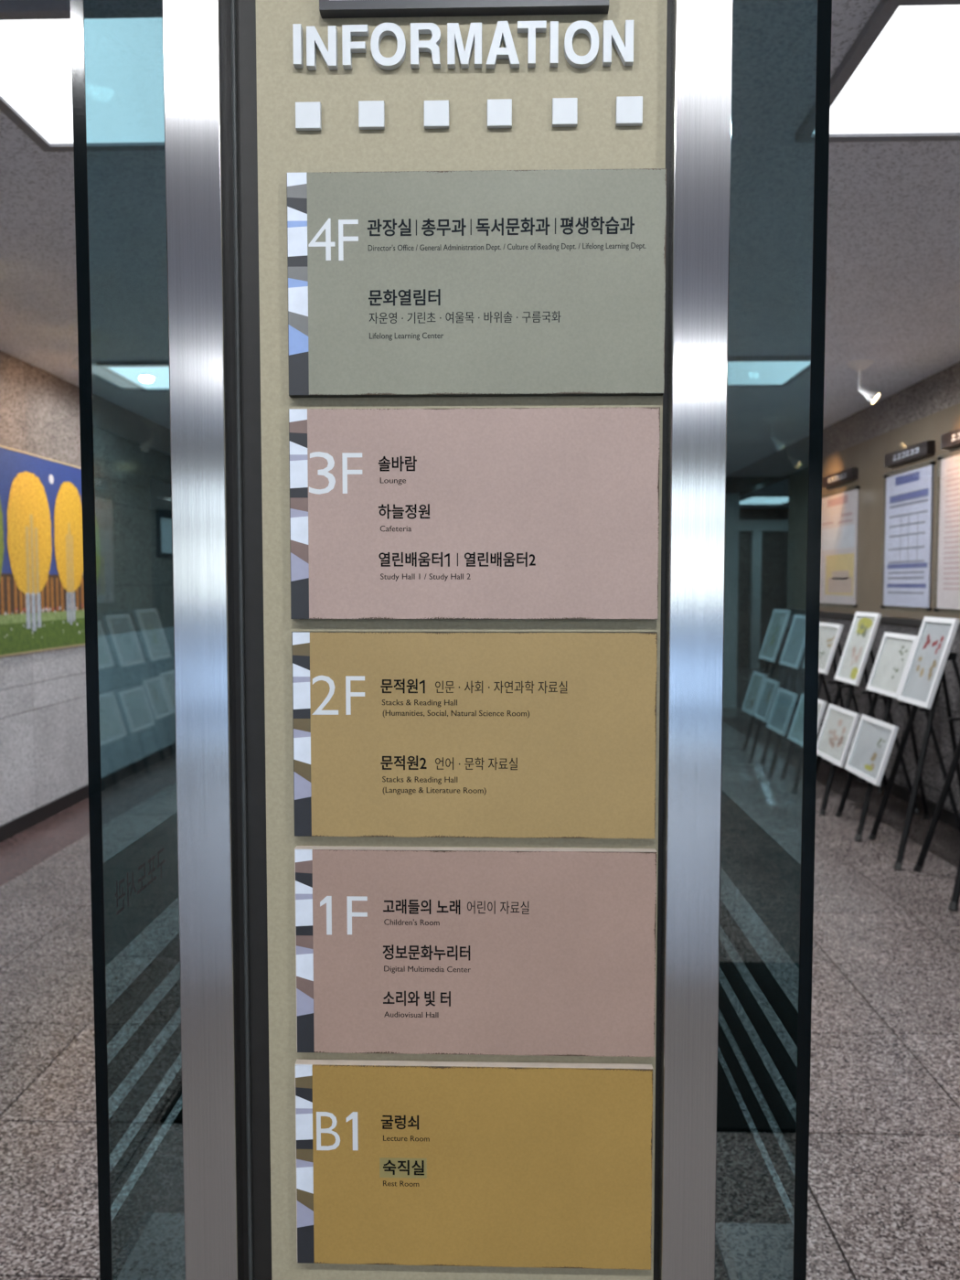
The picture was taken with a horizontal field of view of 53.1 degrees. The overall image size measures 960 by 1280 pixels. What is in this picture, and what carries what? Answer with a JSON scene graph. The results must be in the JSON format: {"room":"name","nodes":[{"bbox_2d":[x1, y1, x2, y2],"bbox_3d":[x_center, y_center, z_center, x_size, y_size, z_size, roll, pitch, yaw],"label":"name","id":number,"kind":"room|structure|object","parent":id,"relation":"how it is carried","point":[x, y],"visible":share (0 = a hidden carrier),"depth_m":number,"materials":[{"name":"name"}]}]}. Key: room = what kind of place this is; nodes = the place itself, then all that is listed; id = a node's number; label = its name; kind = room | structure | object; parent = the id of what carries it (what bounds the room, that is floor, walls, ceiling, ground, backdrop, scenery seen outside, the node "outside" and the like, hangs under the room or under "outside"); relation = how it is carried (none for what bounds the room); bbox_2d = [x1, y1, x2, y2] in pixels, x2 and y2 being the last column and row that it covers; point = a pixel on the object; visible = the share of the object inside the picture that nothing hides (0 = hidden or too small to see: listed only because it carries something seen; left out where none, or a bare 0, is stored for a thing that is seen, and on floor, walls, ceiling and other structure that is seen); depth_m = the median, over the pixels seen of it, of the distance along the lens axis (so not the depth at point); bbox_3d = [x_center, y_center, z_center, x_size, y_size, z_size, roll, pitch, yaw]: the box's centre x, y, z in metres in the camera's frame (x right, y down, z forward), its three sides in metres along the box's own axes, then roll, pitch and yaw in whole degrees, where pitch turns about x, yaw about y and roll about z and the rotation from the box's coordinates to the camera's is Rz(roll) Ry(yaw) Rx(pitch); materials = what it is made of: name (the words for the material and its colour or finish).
{"room":"library lobby","nodes":[
{"label":"library lobby","id":0,"kind":"room"},
{"bbox_2d":[0,350,175,825],"bbox_3d":[-3.068,-0.091,2.732,0.170,2.970,20.300,0,3,2],"label":"wall","id":1,"kind":"structure","parent":0,"point":[44,739],"depth_m":7.29,"materials":[{"name":"grey stone"}]},
{"bbox_2d":[0,573,84,615],"bbox_3d":[-2.879,-0.255,5.683,0.001,0.280,2.820,0,3,2],"label":"fence","id":2,"kind":"object","parent":1,"relation":"attached to","point":[20,593],"depth_m":6.27,"materials":[{"name":"brown wood"}]},
{"bbox_2d":[0,445,99,657],"bbox_3d":[-2.888,-0.530,5.709,0.030,1.269,2.922,0,3,2],"label":"tree painting","id":3,"kind":"object","parent":1,"relation":"attached to","point":[42,583],"visible":0.87,"depth_m":6.23,"materials":[{"name":"paint"}]},
{"bbox_2d":[0,742,175,842],"bbox_3d":[-2.977,1.344,2.812,0.012,0.094,20.300,0,3,2],"label":"baseboard","id":4,"kind":"structure","parent":1,"relation":"attached to","point":[27,820],"depth_m":6.76,"materials":[{"name":"black stone"}]},
{"bbox_2d":[155,508,172,557],"bbox_3d":[-2.803,-0.969,8.887,0.030,0.420,1.000,0,3,2],"label":"framed board","id":5,"kind":"object","parent":1,"relation":"attached to","point":[163,517],"visible":0.41,"depth_m":8.52,"materials":[{"name":"grey metal"}]},
{"bbox_2d":[0,668,959,1279],"bbox_3d":[1.442,1.304,5.397,9.800,0.120,25.700,0,3,2],"label":"floor","id":6,"kind":"structure","parent":0,"point":[883,1198],"depth_m":3.42,"materials":[{"name":"stone"}]},
{"bbox_2d":[70,0,185,1279],"bbox_3d":[-0.365,-0.014,1.397,0.036,2.968,0.930,0,3,2],"label":"glass fin","id":7,"kind":"object","parent":6,"relation":"on","point":[144,1240],"visible":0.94,"depth_m":1.02,"materials":[{"name":"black glass"}]},
{"bbox_2d":[161,0,733,1279],"bbox_3d":[-0.031,0.011,0.962,0.530,2.969,0.078,0,3,2],"label":"pillar","id":8,"kind":"structure","parent":6,"relation":"on","point":[232,84],"depth_m":0.93,"materials":[{"name":"metal"}]},
{"bbox_2d":[295,101,321,130],"bbox_3d":[-0.163,-0.499,0.915,0.024,0.024,0.006,0,3,2],"label":"square tile","id":9,"kind":"object","parent":8,"relation":"attached to","point":[308,115],"depth_m":0.91,"materials":[{"name":"white plastic"}]},
{"bbox_2d":[358,100,384,129],"bbox_3d":[-0.103,-0.499,0.913,0.024,0.024,0.006,0,3,2],"label":"square tile","id":10,"kind":"object","parent":8,"relation":"attached to","point":[371,113],"depth_m":0.91,"materials":[{"name":"white plastic"}]},
{"bbox_2d":[424,100,448,128],"bbox_3d":[-0.041,-0.499,0.911,0.024,0.024,0.006,0,3,2],"label":"square tile","id":11,"kind":"object","parent":8,"relation":"attached to","point":[436,112],"depth_m":0.91,"materials":[{"name":"white plastic"}]},
{"bbox_2d":[292,20,633,70],"bbox_3d":[-0.016,-0.561,0.906,0.320,0.040,0.008,0,3,2],"label":"raised lettering","id":12,"kind":"object","parent":8,"relation":"attached to","point":[610,33],"visible":1,"depth_m":0.90,"materials":[{"name":"white plastic"}]},
{"bbox_2d":[319,0,609,18],"bbox_3d":[-0.015,-0.776,0.891,0.271,0.373,0.014,0,3,2],"label":"sign","id":13,"kind":"object","parent":8,"relation":"attached to","point":[327,8],"visible":1,"depth_m":0.90,"materials":[{"name":"grey metal"}]},
{"bbox_2d":[294,1058,653,1269],"bbox_3d":[-0.007,0.527,0.966,0.358,0.206,0.012,0,3,2],"label":"plate","id":14,"kind":"object","parent":8,"relation":"attached to","point":[495,1164],"visible":1,"depth_m":0.96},
{"bbox_2d":[288,406,660,619],"bbox_3d":[-0.006,-0.121,0.929,0.356,0.202,0.012,0,3,2],"label":"plate","id":15,"kind":"object","parent":8,"relation":"attached to","point":[471,513],"visible":1,"depth_m":0.92,"materials":[{"name":"pink plastic"}]},
{"bbox_2d":[291,631,657,838],"bbox_3d":[-0.006,0.093,0.941,0.355,0.202,0.012,0,3,2],"label":"plate","id":16,"kind":"object","parent":8,"relation":"attached to","point":[405,734],"visible":1,"depth_m":0.94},
{"bbox_2d":[294,845,656,1056],"bbox_3d":[-0.005,0.309,0.954,0.356,0.206,0.012,0,3,2],"label":"plate","id":17,"kind":"object","parent":8,"relation":"attached to","point":[403,950],"visible":1,"depth_m":0.95,"materials":[{"name":"pink plastic"}]},
{"bbox_2d":[286,168,666,397],"bbox_3d":[-0.004,-0.339,0.916,0.359,0.209,0.012,0,3,2],"label":"plate","id":18,"kind":"object","parent":8,"relation":"attached to","point":[477,282],"visible":1,"depth_m":0.91,"materials":[{"name":"plastic"}]},
{"bbox_2d":[487,98,511,128],"bbox_3d":[0.018,-0.499,0.910,0.023,0.025,0.006,0,3,2],"label":"square tile","id":19,"kind":"object","parent":8,"relation":"attached to","point":[499,112],"depth_m":0.91,"materials":[{"name":"white plastic"}]},
{"bbox_2d":[552,97,577,127],"bbox_3d":[0.080,-0.499,0.908,0.024,0.024,0.006,0,3,2],"label":"square tile","id":20,"kind":"object","parent":8,"relation":"attached to","point":[564,110],"depth_m":0.91,"materials":[{"name":"white plastic"}]},
{"bbox_2d":[615,96,642,126],"bbox_3d":[0.141,-0.499,0.906,0.025,0.025,0.006,0,3,2],"label":"square tile","id":21,"kind":"object","parent":8,"relation":"attached to","point":[629,109],"depth_m":0.90,"materials":[{"name":"white plastic"}]},
{"bbox_2d":[714,0,831,1279],"bbox_3d":[0.329,-0.013,1.378,0.036,2.968,0.930,0,3,2],"label":"glass fin","id":22,"kind":"object","parent":6,"relation":"on","point":[756,1238],"visible":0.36,"depth_m":1.04,"materials":[{"name":"black glass"}]},
{"bbox_2d":[737,627,825,763],"bbox_3d":[2.698,0.459,8.652,0.706,1.214,0.680,0,3,2],"label":"easel","id":23,"kind":"object","parent":6,"relation":"on","point":[754,745],"visible":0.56,"depth_m":8.50,"materials":[{"name":"black metal"}]},
{"bbox_2d":[741,671,767,715],"bbox_3d":[2.467,0.475,8.649,0.129,0.366,0.380,0,3,2],"label":"framed drawing","id":24,"kind":"object","parent":23,"relation":"on","point":[757,680],"visible":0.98,"depth_m":8.65,"materials":[{"name":"beige paper"}]},
{"bbox_2d":[758,608,790,661],"bbox_3d":[2.623,-0.045,8.555,0.156,0.456,0.460,0,3,2],"label":"framed drawing","id":25,"kind":"object","parent":23,"relation":"on","point":[778,623],"visible":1,"depth_m":8.55,"materials":[{"name":"beige paper"}]},
{"bbox_2d":[755,666,849,778],"bbox_3d":[2.681,0.495,8.023,0.706,1.214,0.680,0,3,2],"label":"easel","id":26,"kind":"object","parent":6,"relation":"on","point":[779,739],"visible":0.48,"depth_m":7.86,"materials":[{"name":"black metal"}]},
{"bbox_2d":[753,677,779,722],"bbox_3d":[2.453,0.510,8.220,0.123,0.346,0.360,0,3,2],"label":"framed drawing","id":27,"kind":"object","parent":26,"relation":"on","point":[770,688],"visible":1,"depth_m":8.21,"materials":[{"name":"grey paper"}]},
{"bbox_2d":[766,687,798,735],"bbox_3d":[2.429,0.573,7.733,0.120,0.336,0.460,0,3,2],"label":"framed drawing","id":28,"kind":"object","parent":26,"relation":"on","point":[784,701],"visible":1,"depth_m":7.72,"materials":[{"name":"grey paper"}]},
{"bbox_2d":[778,614,805,669],"bbox_3d":[2.601,0.007,7.897,0.147,0.426,0.460,0,3,2],"label":"framed drawing","id":29,"kind":"object","parent":26,"relation":"on","point":[792,654],"visible":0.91,"depth_m":7.92,"materials":[{"name":"grey paper"}]},
{"bbox_2d":[775,639,883,794],"bbox_3d":[2.664,0.531,7.394,0.706,1.214,0.680,0,3,2],"label":"easel","id":30,"kind":"object","parent":6,"relation":"on","point":[821,677],"visible":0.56,"depth_m":7.23,"materials":[{"name":"black metal"}]},
{"bbox_2d":[787,693,827,746],"bbox_3d":[2.416,0.599,7.104,0.126,0.356,0.520,0,3,2],"label":"framed drawing","id":31,"kind":"object","parent":30,"relation":"on","point":[795,734],"visible":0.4,"depth_m":7.22,"materials":[{"name":"beige paper"}]},
{"bbox_2d":[802,621,842,674],"bbox_3d":[2.580,0.055,7.239,0.129,0.366,0.520,0,3,2],"label":"framed drawing","id":32,"kind":"object","parent":30,"relation":"on","point":[829,634],"visible":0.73,"depth_m":7.13,"materials":[{"name":"beige paper"}]},
{"bbox_2d":[800,645,920,815],"bbox_3d":[2.647,0.568,6.755,0.706,1.214,0.680,0,3,2],"label":"easel","id":33,"kind":"object","parent":6,"relation":"on","point":[841,685],"visible":0.38,"depth_m":6.58,"materials":[{"name":"black metal"}]},
{"bbox_2d":[833,611,881,685],"bbox_3d":[2.575,0.053,6.553,0.164,0.483,0.410,0,3,2],"label":"framed drawing","id":34,"kind":"object","parent":33,"relation":"on","point":[864,626],"visible":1,"depth_m":6.54,"materials":[{"name":"beige paper"}]},
{"bbox_2d":[830,691,959,842],"bbox_3d":[2.630,0.605,6.097,0.706,1.214,0.680,0,3,2],"label":"easel","id":35,"kind":"object","parent":6,"relation":"on","point":[926,816],"visible":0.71,"depth_m":5.93,"materials":[{"name":"black metal"}]},
{"bbox_2d":[816,703,860,767],"bbox_3d":[2.398,0.636,6.468,0.126,0.354,0.535,0,3,2],"label":"framed drawing","id":36,"kind":"object","parent":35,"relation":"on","point":[839,724],"visible":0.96,"depth_m":6.45,"materials":[{"name":"beige paper"}]},
{"bbox_2d":[844,714,898,786],"bbox_3d":[2.384,0.664,5.864,0.126,0.355,0.525,0,3,2],"label":"framed drawing","id":37,"kind":"object","parent":35,"relation":"on","point":[874,739],"visible":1,"depth_m":5.84,"materials":[{"name":"grey paper"}]},
{"bbox_2d":[865,631,917,698],"bbox_3d":[2.539,0.150,5.915,0.132,0.376,0.485,0,3,2],"label":"framed drawing","id":38,"kind":"object","parent":35,"relation":"on","point":[895,651],"visible":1,"depth_m":5.92,"materials":[{"name":"beige paper"}]},
{"bbox_2d":[867,651,959,870],"bbox_3d":[2.614,0.639,5.508,0.706,1.214,0.680,0,3,2],"label":"easel","id":39,"kind":"object","parent":6,"relation":"on","point":[952,656],"visible":0.77,"depth_m":5.38,"materials":[{"name":"black metal"}]},
{"bbox_2d":[896,616,959,709],"bbox_3d":[2.544,0.121,5.460,0.169,0.498,0.400,0,3,2],"label":"framed drawing","id":40,"kind":"object","parent":39,"relation":"on","point":[935,637],"visible":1,"depth_m":5.45,"materials":[{"name":"grey paper"}]},
{"bbox_2d":[913,716,959,911],"bbox_3d":[2.597,0.676,4.859,0.706,1.214,0.680,0,3,2],"label":"easel","id":41,"kind":"object","parent":6,"relation":"on","point":[954,903],"visible":1,"depth_m":5.08,"materials":[{"name":"black metal"}]},
{"bbox_2d":[0,0,959,508],"bbox_3d":[1.442,-1.796,5.220,9.800,0.150,25.700,0,3,2],"label":"ceiling","id":42,"kind":"structure","parent":0,"point":[892,292],"depth_m":4.04,"materials":[{"name":"white paint"}]},
{"bbox_2d":[0,0,164,151],"bbox_3d":[-1.046,-1.563,2.704,0.730,0.028,0.750,0,3,2],"label":"recessed light","id":43,"kind":"object","parent":42,"relation":"in","point":[123,38],"visible":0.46,"depth_m":2.63,"materials":[{"name":"white"}]},
{"bbox_2d":[65,319,99,371],"bbox_3d":[-2.166,-1.602,5.245,0.183,0.239,0.205,0,3,2],"label":"spotlight","id":44,"kind":"object","parent":42,"relation":"attached to","point":[72,324],"visible":0.44,"depth_m":5.20,"materials":[{"name":"white paint"}]},
{"bbox_2d":[96,361,169,391],"bbox_3d":[-2.060,-1.780,6.501,0.740,0.028,0.800,0,3,2],"label":"recessed light","id":45,"kind":"object","parent":42,"relation":"in","point":[146,376],"visible":0.49,"depth_m":6.34,"materials":[{"name":"white plastic"}]},
{"bbox_2d":[108,366,169,389],"bbox_3d":[-2.060,-1.784,6.501,0.670,0.016,0.730,0,3,2],"label":"diffuser","id":46,"kind":"object","parent":45,"relation":"attached to","point":[144,378],"depth_m":6.44,"materials":[{"name":"white plastic"}]},
{"bbox_2d":[739,494,789,504],"bbox_3d":[4.753,-2.318,15.923,0.920,0.028,1.570,0,3,2],"label":"recessed light","id":47,"kind":"object","parent":42,"relation":"in","point":[752,499],"visible":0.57,"depth_m":15.77,"materials":[{"name":"white plastic"}]},
{"bbox_2d":[727,355,810,386],"bbox_3d":[1.787,-1.771,6.354,0.700,0.028,0.810,0,3,2],"label":"recessed light","id":48,"kind":"object","parent":42,"relation":"in","point":[742,370],"visible":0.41,"depth_m":6.26,"materials":[{"name":"white plastic"}]},
{"bbox_2d":[762,416,784,449],"bbox_3d":[2.496,-1.753,8.150,0.200,0.269,0.168,0,3,2],"label":"spotlight","id":49,"kind":"object","parent":42,"relation":"attached to","point":[779,444],"visible":1,"depth_m":8.14,"materials":[{"name":"white paint"}]},
{"bbox_2d":[845,359,879,404],"bbox_3d":[2.442,-1.637,6.134,0.200,0.270,0.168,0,3,2],"label":"spotlight","id":50,"kind":"object","parent":42,"relation":"attached to","point":[859,365],"visible":1,"depth_m":6.09,"materials":[{"name":"white paint"}]},
{"bbox_2d":[795,0,959,142],"bbox_3d":[1.375,-1.559,2.640,0.785,0.028,0.750,0,3,2],"label":"recessed light","id":51,"kind":"object","parent":42,"relation":"in","point":[899,80],"visible":1,"depth_m":2.67,"materials":[{"name":"white"}]},
{"bbox_2d":[736,508,788,668],"bbox_3d":[4.830,-0.961,17.952,3.700,2.970,0.200,0,3,2],"label":"door","id":52,"kind":"structure","parent":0,"point":[774,544],"depth_m":17.83,"materials":[{"name":"grey glass"}]},
{"bbox_2d":[748,531,761,668],"bbox_3d":[5.111,-0.742,17.806,0.170,2.550,0.098,0,3,2],"label":"trim","id":53,"kind":"structure","parent":52,"relation":"attached to","point":[756,536],"depth_m":17.76,"materials":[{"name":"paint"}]},
{"bbox_2d":[738,519,788,531],"bbox_3d":[4.526,-2.115,17.723,2.300,0.200,0.138,0,3,2],"label":"trim","id":54,"kind":"structure","parent":52,"relation":"attached to","point":[744,525],"depth_m":17.64,"materials":[{"name":"paint"}]},
{"bbox_2d":[725,361,959,815],"bbox_3d":[3.034,-0.082,2.570,0.170,2.970,20.300,0,3,2],"label":"wall","id":55,"kind":"structure","parent":0,"point":[939,391],"depth_m":7.14,"materials":[{"name":"beige paint"}]},
{"bbox_2d":[723,492,739,707],"bbox_3d":[3.142,-0.499,12.237,0.230,2.700,0.250,0,3,2],"label":"trim","id":56,"kind":"structure","parent":55,"relation":"attached to","point":[732,500],"depth_m":12.11,"materials":[{"name":"paint"}]},
{"bbox_2d":[820,484,860,608],"bbox_3d":[3.075,-0.784,8.285,0.030,1.000,0.990,0,3,2],"label":"notice","id":57,"kind":"object","parent":55,"relation":"attached to","point":[839,511],"visible":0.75,"depth_m":8.21,"materials":[{"name":"beige paper"}]},
{"bbox_2d":[824,553,853,595],"bbox_3d":[3.070,-0.558,8.209,0.001,0.348,0.698,0,3,2],"label":"picture","id":58,"kind":"object","parent":57,"relation":"attached to","point":[838,567],"depth_m":8.20},
{"bbox_2d":[821,467,858,488],"bbox_3d":[3.063,-1.379,8.181,0.050,0.090,0.730,0,3,2],"label":"name sign","id":59,"kind":"object","parent":55,"relation":"attached to","point":[851,474],"visible":1,"depth_m":8.09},
{"bbox_2d":[783,608,959,629],"bbox_3d":[3.042,-0.124,6.725,0.035,0.040,6.200,0,3,2],"label":"trim","id":60,"kind":"structure","parent":55,"relation":"attached to","point":[901,621],"depth_m":7.26,"materials":[{"name":"grey metal"}]},
{"bbox_2d":[785,727,959,830],"bbox_3d":[2.905,1.437,1.207,0.012,0.092,17.400,0,3,2],"label":"baseboard","id":61,"kind":"structure","parent":55,"relation":"attached to","point":[947,816],"depth_m":6.62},
{"bbox_2d":[786,403,959,622],"bbox_3d":[3.053,-0.838,6.674,0.012,1.388,6.180,0,3,2],"label":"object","id":62,"kind":"structure","parent":55,"relation":"attached to","point":[869,455],"depth_m":7.51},
{"bbox_2d":[880,459,936,611],"bbox_3d":[3.036,-0.717,6.837,0.030,1.018,0.830,0,3,2],"label":"notice","id":63,"kind":"object","parent":55,"relation":"attached to","point":[909,495],"visible":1,"depth_m":6.80,"materials":[{"name":"white paper"}]},
{"bbox_2d":[885,440,935,467],"bbox_3d":[3.025,-1.309,6.778,0.050,0.090,0.720,0,3,2],"label":"name sign","id":64,"kind":"object","parent":55,"relation":"attached to","point":[924,449],"visible":1,"depth_m":6.69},
{"bbox_2d":[933,448,959,613],"bbox_3d":[3.011,-0.671,5.898,0.030,1.033,0.910,0,3,2],"label":"notice","id":65,"kind":"object","parent":55,"relation":"attached to","point":[948,581],"visible":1,"depth_m":6.17,"materials":[{"name":"white paper"}]},
{"bbox_2d":[940,428,959,448],"bbox_3d":[3.001,-1.262,5.865,0.050,0.090,0.710,0,3,2],"label":"name sign","id":66,"kind":"object","parent":55,"relation":"attached to","point":[950,440],"visible":1,"depth_m":6.09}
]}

